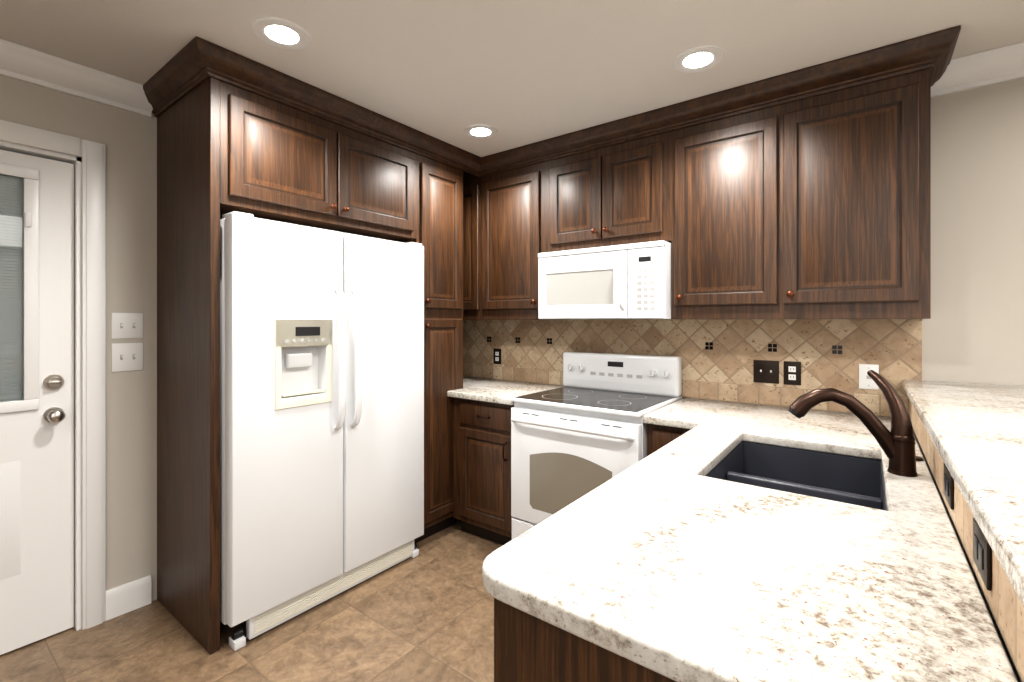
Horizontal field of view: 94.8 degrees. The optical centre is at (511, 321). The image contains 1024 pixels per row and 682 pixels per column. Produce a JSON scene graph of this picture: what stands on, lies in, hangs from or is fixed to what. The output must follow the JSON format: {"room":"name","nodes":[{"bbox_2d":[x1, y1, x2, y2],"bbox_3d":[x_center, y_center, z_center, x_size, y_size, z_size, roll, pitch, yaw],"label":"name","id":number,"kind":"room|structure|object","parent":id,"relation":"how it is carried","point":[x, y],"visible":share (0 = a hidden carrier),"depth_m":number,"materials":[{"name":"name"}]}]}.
{"room":"kitchen","nodes":[
{"label":"kitchen","id":0,"kind":"room"},
{"bbox_2d":[0,75,156,600],"bbox_3d":[-2.419,0.130,1.460,0.120,2.440,6.320,0,0,37],"label":"wall","id":1,"kind":"structure","parent":0,"point":[128,139],"depth_m":2.19,"materials":[{"name":"grey paint"}]},
{"bbox_2d":[0,150,73,654],"bbox_3d":[-2.172,0.326,1.709,0.124,2.032,0.869,0,0,37],"label":"entry door","id":2,"kind":"structure","parent":1,"relation":"in","point":[36,398],"depth_m":1.97,"materials":[{"name":"white wood"}]},
{"bbox_2d":[0,120,105,630],"bbox_3d":[-2.200,0.278,1.730,0.143,2.145,1.065,0,0,37],"label":"door frame","id":3,"kind":"structure","parent":1,"relation":"attached to","point":[87,158],"depth_m":2.06,"materials":[{"name":"white wood"}]},
{"bbox_2d":[0,39,152,116],"bbox_3d":[-2.936,-1.034,0.603,0.085,0.110,4.090,0,0,37],"label":"crown molding","id":4,"kind":"structure","parent":1,"relation":"attached to","point":[18,62],"depth_m":2.00,"materials":[{"name":"white wood"}]},
{"bbox_2d":[112,313,142,338],"bbox_3d":[-1.786,0.021,2.187,0.014,0.118,0.116,0,0,37],"label":"switch plate","id":5,"kind":"object","parent":1,"relation":"attached to","point":[127,325],"visible":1,"depth_m":2.19,"materials":[{"name":"white plastic"}]},
{"bbox_2d":[112,343,142,371],"bbox_3d":[-1.786,0.167,2.187,0.014,0.130,0.116,0,0,37],"label":"switch plate","id":6,"kind":"object","parent":1,"relation":"attached to","point":[127,356],"visible":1,"depth_m":2.19,"materials":[{"name":"white plastic"}]},
{"bbox_2d":[105,575,151,620],"bbox_3d":[-2.963,1.285,0.624,0.016,0.130,4.090,0,0,37],"label":"baseboard","id":7,"kind":"structure","parent":1,"relation":"attached to","point":[128,597],"depth_m":2.18,"materials":[{"name":"white wood"}]},
{"bbox_2d":[161,77,420,241],"bbox_3d":[-1.125,-0.785,2.536,0.648,0.601,1.052,0,0,37],"label":"upper cabinet","id":8,"kind":"object","parent":1,"relation":"attached to","point":[223,147],"depth_m":2.15,"materials":[{"name":"brown wood"}]},
{"bbox_2d":[143,49,203,116],"bbox_3d":[-1.506,-1.038,2.069,0.600,0.100,0.076,0,0,37],"label":"crown molding","id":9,"kind":"structure","parent":8,"relation":"attached to","point":[166,87],"depth_m":2.06,"materials":[{"name":"brown wood"}]},
{"bbox_2d":[183,36,482,176],"bbox_3d":[-0.740,-1.038,2.477,0.076,0.100,1.650,0,0,37],"label":"crown molding","id":10,"kind":"structure","parent":8,"relation":"attached to","point":[193,63],"depth_m":2.20,"materials":[{"name":"brown wood"}]},
{"bbox_2d":[0,519,502,681],"bbox_3d":[0.039,1.400,-0.280,6.500,0.100,6.500,0,0,37],"label":"floor","id":11,"kind":"structure","parent":0,"point":[426,614],"depth_m":1.98,"materials":[{"name":"tile"}]},
{"bbox_2d":[220,211,423,650],"bbox_3d":[-1.065,0.452,2.491,0.742,1.797,1.033,0,0,37],"label":"fridge","id":12,"kind":"object","parent":11,"relation":"on","point":[321,415],"visible":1,"depth_m":2.17,"materials":[{"name":"white metal"}]},
{"bbox_2d":[401,155,462,542],"bbox_3d":[-0.686,0.132,3.118,0.648,2.436,0.406,0,0,37],"label":"tall cabinet","id":13,"kind":"object","parent":11,"relation":"on","point":[441,184],"depth_m":2.91,"materials":[{"name":"brown wood"}]},
{"bbox_2d":[453,398,513,544],"bbox_3d":[-0.011,0.912,3.050,0.507,0.875,0.638,0,0,37],"label":"base cabinet","id":14,"kind":"object","parent":11,"relation":"on","point":[481,468],"visible":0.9,"depth_m":2.83,"materials":[{"name":"brown wood"}]},
{"bbox_2d":[447,376,562,404],"bbox_3d":[-0.271,0.456,3.245,1.157,0.039,0.637,0,0,37],"label":"countertop","id":15,"kind":"structure","parent":14,"relation":"on","point":[478,389],"depth_m":3.00,"materials":[{"name":"beige stone"}]},
{"bbox_2d":[494,598,675,681],"bbox_3d":[0.386,0.912,0.846,0.699,0.876,0.515,0,0,37],"label":"base cabinet","id":16,"kind":"object","parent":11,"relation":"on","point":[529,648],"visible":0.04,"depth_m":0.75,"materials":[{"name":"brown wood"}]},
{"bbox_2d":[482,402,1017,681],"bbox_3d":[0.838,0.456,1.476,0.736,0.039,2.127,0,0,37],"label":"countertop","id":17,"kind":"structure","parent":16,"relation":"on","point":[671,560],"depth_m":0.81,"materials":[{"name":"beige stone"}]},
{"bbox_2d":[706,441,886,510],"bbox_3d":[0.889,0.581,1.471,0.454,0.209,0.664,0,0,37],"label":"sink","id":18,"kind":"object","parent":17,"relation":"in","point":[859,481],"visible":0.35,"depth_m":1.67,"materials":[{"name":"grey"}]},
{"bbox_2d":[788,370,923,476],"bbox_3d":[1.077,0.292,1.473,0.341,0.286,0.294,0,0,37],"label":"faucet","id":19,"kind":"object","parent":17,"relation":"on","point":[897,443],"visible":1,"depth_m":1.36,"materials":[{"name":"brown metal"}]},
{"bbox_2d":[743,405,878,443],"bbox_3d":[1.292,0.456,2.017,0.390,0.039,0.717,0,0,37],"label":"countertop","id":20,"kind":"structure","parent":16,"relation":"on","point":[833,425],"depth_m":1.98,"materials":[{"name":"beige stone"}]},
{"bbox_2d":[510,352,681,538],"bbox_3d":[0.460,0.775,2.621,0.750,1.150,0.700,0,0,37],"label":"range","id":21,"kind":"object","parent":11,"relation":"on","point":[581,432],"visible":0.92,"depth_m":2.50,"materials":[{"name":"white metal"}]},
{"bbox_2d":[647,424,689,455],"bbox_3d":[0.920,0.912,2.352,0.297,0.875,0.633,0,0,37],"label":"base cabinet","id":22,"kind":"object","parent":11,"relation":"on","point":[659,436],"visible":0.02,"depth_m":2.17,"materials":[{"name":"brown wood"}]},
{"bbox_2d":[643,398,726,426],"bbox_3d":[0.890,0.456,2.358,0.243,0.039,0.657,0,0,37],"label":"countertop","id":23,"kind":"structure","parent":22,"relation":"on","point":[674,413],"depth_m":2.27,"materials":[{"name":"beige stone"}]},
{"bbox_2d":[909,399,1023,681],"bbox_3d":[1.098,0.825,1.100,0.130,1.050,2.420,0,0,37],"label":"tile backsplash","id":24,"kind":"structure","parent":11,"relation":"on","point":[1004,605],"depth_m":0.74,"materials":[{"name":"beige tile"}]},
{"bbox_2d":[944,463,953,509],"bbox_3d":[0.977,0.368,1.054,0.008,0.072,0.116,0,0,37],"label":"outlet","id":25,"kind":"object","parent":24,"relation":"attached to","point":[949,487],"visible":0.92,"depth_m":1.03,"materials":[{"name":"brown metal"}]},
{"bbox_2d":[902,379,1023,606],"bbox_3d":[1.206,0.280,0.987,0.482,0.040,2.467,0,0,37],"label":"bar","id":26,"kind":"object","parent":24,"relation":"on","point":[975,431],"visible":1,"depth_m":0.97,"materials":[{"name":"beige stone"}]},
{"bbox_2d":[973,518,991,590],"bbox_3d":[0.748,0.368,0.751,0.008,0.072,0.116,0,0,37],"label":"outlet","id":27,"kind":"object","parent":24,"relation":"attached to","point":[982,554],"visible":0.96,"depth_m":0.73,"materials":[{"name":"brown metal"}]},
{"bbox_2d":[0,0,1023,156],"bbox_3d":[0.039,-1.140,-0.280,6.500,0.100,6.500,0,0,37],"label":"ceiling","id":28,"kind":"structure","parent":0,"point":[517,73],"depth_m":1.84,"materials":[{"name":"white paint"}]},
{"bbox_2d":[253,17,309,49],"bbox_3d":[-0.872,-1.085,1.784,0.196,0.008,0.196,0,0,37],"label":"recessed light","id":29,"kind":"object","parent":28,"relation":"in","point":[286,32],"visible":1,"depth_m":1.77,"materials":[{"name":"white"}]},
{"bbox_2d":[464,124,497,138],"bbox_3d":[-0.180,-1.085,2.702,0.196,0.008,0.196,0,0,37],"label":"recessed light","id":30,"kind":"object","parent":28,"relation":"in","point":[480,131],"visible":1,"depth_m":2.69,"materials":[{"name":"white"}]},
{"bbox_2d":[673,46,723,72],"bbox_3d":[0.774,-1.085,1.958,0.196,0.008,0.196,0,0,37],"label":"recessed light","id":31,"kind":"object","parent":28,"relation":"in","point":[692,59],"visible":1,"depth_m":1.95,"materials":[{"name":"white"}]},
{"bbox_2d":[465,78,1023,456],"bbox_3d":[1.971,0.130,2.034,6.200,2.440,0.120,0,0,37],"label":"wall","id":32,"kind":"structure","parent":0,"point":[973,329],"depth_m":1.97,"materials":[{"name":"grey paint"}]},
{"bbox_2d":[461,170,480,319],"bbox_3d":[-0.262,-0.548,3.439,0.343,1.076,0.318,0,0,37],"label":"upper cabinet","id":33,"kind":"object","parent":32,"relation":"attached to","point":[471,183],"depth_m":3.27,"materials":[{"name":"brown wood"}]},
{"bbox_2d":[481,162,570,319],"bbox_3d":[0.086,-0.548,3.177,0.527,1.076,0.318,0,0,37],"label":"upper cabinet","id":34,"kind":"object","parent":32,"relation":"attached to","point":[512,201],"depth_m":3.05,"materials":[{"name":"brown wood"}]},
{"bbox_2d":[545,131,672,252],"bbox_3d":[0.604,-0.753,2.787,0.770,0.666,0.318,0,0,37],"label":"upper cabinet","id":35,"kind":"object","parent":32,"relation":"attached to","point":[622,193],"depth_m":2.63,"materials":[{"name":"brown wood"}]},
{"bbox_2d":[538,240,670,318],"bbox_3d":[0.565,-0.209,2.733,0.760,0.395,0.449,0,0,37],"label":"microwave","id":36,"kind":"object","parent":35,"relation":"attached to","point":[629,281],"visible":1,"depth_m":2.55,"materials":[{"name":"white"}]},
{"bbox_2d":[479,25,960,176],"bbox_3d":[0.716,-1.038,2.479,2.396,0.100,0.076,0,0,37],"label":"crown molding","id":37,"kind":"structure","parent":35,"relation":"attached to","point":[935,50],"depth_m":2.17,"materials":[{"name":"brown wood"}]},
{"bbox_2d":[463,319,921,416],"bbox_3d":[0.632,0.213,2.959,2.942,0.445,0.012,0,0,37],"label":"backsplash","id":38,"kind":"structure","parent":32,"relation":"attached to","point":[718,356],"depth_m":2.54,"materials":[{"name":"tile"}]},
{"bbox_2d":[494,349,500,363],"bbox_3d":[-0.110,0.263,3.508,0.072,0.115,0.008,0,0,37],"label":"duplex electrical outlet","id":39,"kind":"object","parent":38,"relation":"attached to","point":[497,356],"visible":1,"depth_m":3.50,"materials":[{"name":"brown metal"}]},
{"bbox_2d":[753,360,778,383],"bbox_3d":[1.313,0.262,2.432,0.118,0.117,0.014,0,0,37],"label":"switch plate","id":40,"kind":"object","parent":38,"relation":"attached to","point":[765,371],"visible":1,"depth_m":2.43,"materials":[{"name":"brown metal"}]},
{"bbox_2d":[784,361,800,384],"bbox_3d":[1.408,0.262,2.364,0.076,0.117,0.008,0,0,37],"label":"outlet","id":41,"kind":"object","parent":38,"relation":"attached to","point":[792,373],"visible":1,"depth_m":2.36,"materials":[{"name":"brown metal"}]},
{"bbox_2d":[859,364,878,389],"bbox_3d":[1.653,0.258,2.180,0.073,0.115,0.007,0,0,37],"label":"outlet","id":42,"kind":"object","parent":38,"relation":"attached to","point":[866,381],"visible":0.85,"depth_m":2.18,"materials":[{"name":"white plastic"}]},
{"bbox_2d":[671,103,784,318],"bbox_3d":[1.110,-0.548,2.405,0.498,1.076,0.318,0,0,37],"label":"upper cabinet","id":43,"kind":"object","parent":32,"relation":"attached to","point":[728,246],"depth_m":2.26,"materials":[{"name":"brown wood"}]},
{"bbox_2d":[785,68,943,318],"bbox_3d":[1.544,-0.549,2.078,0.590,1.078,0.318,0,0,37],"label":"upper cabinet","id":44,"kind":"object","parent":32,"relation":"attached to","point":[817,207],"depth_m":1.96,"materials":[{"name":"brown wood"}]},
{"bbox_2d":[931,42,1023,97],"bbox_3d":[3.041,-1.034,1.099,3.125,0.110,0.085,0,0,37],"label":"crown molding","id":45,"kind":"structure","parent":32,"relation":"attached to","point":[968,72],"depth_m":1.93,"materials":[{"name":"white wood"}]}
]}

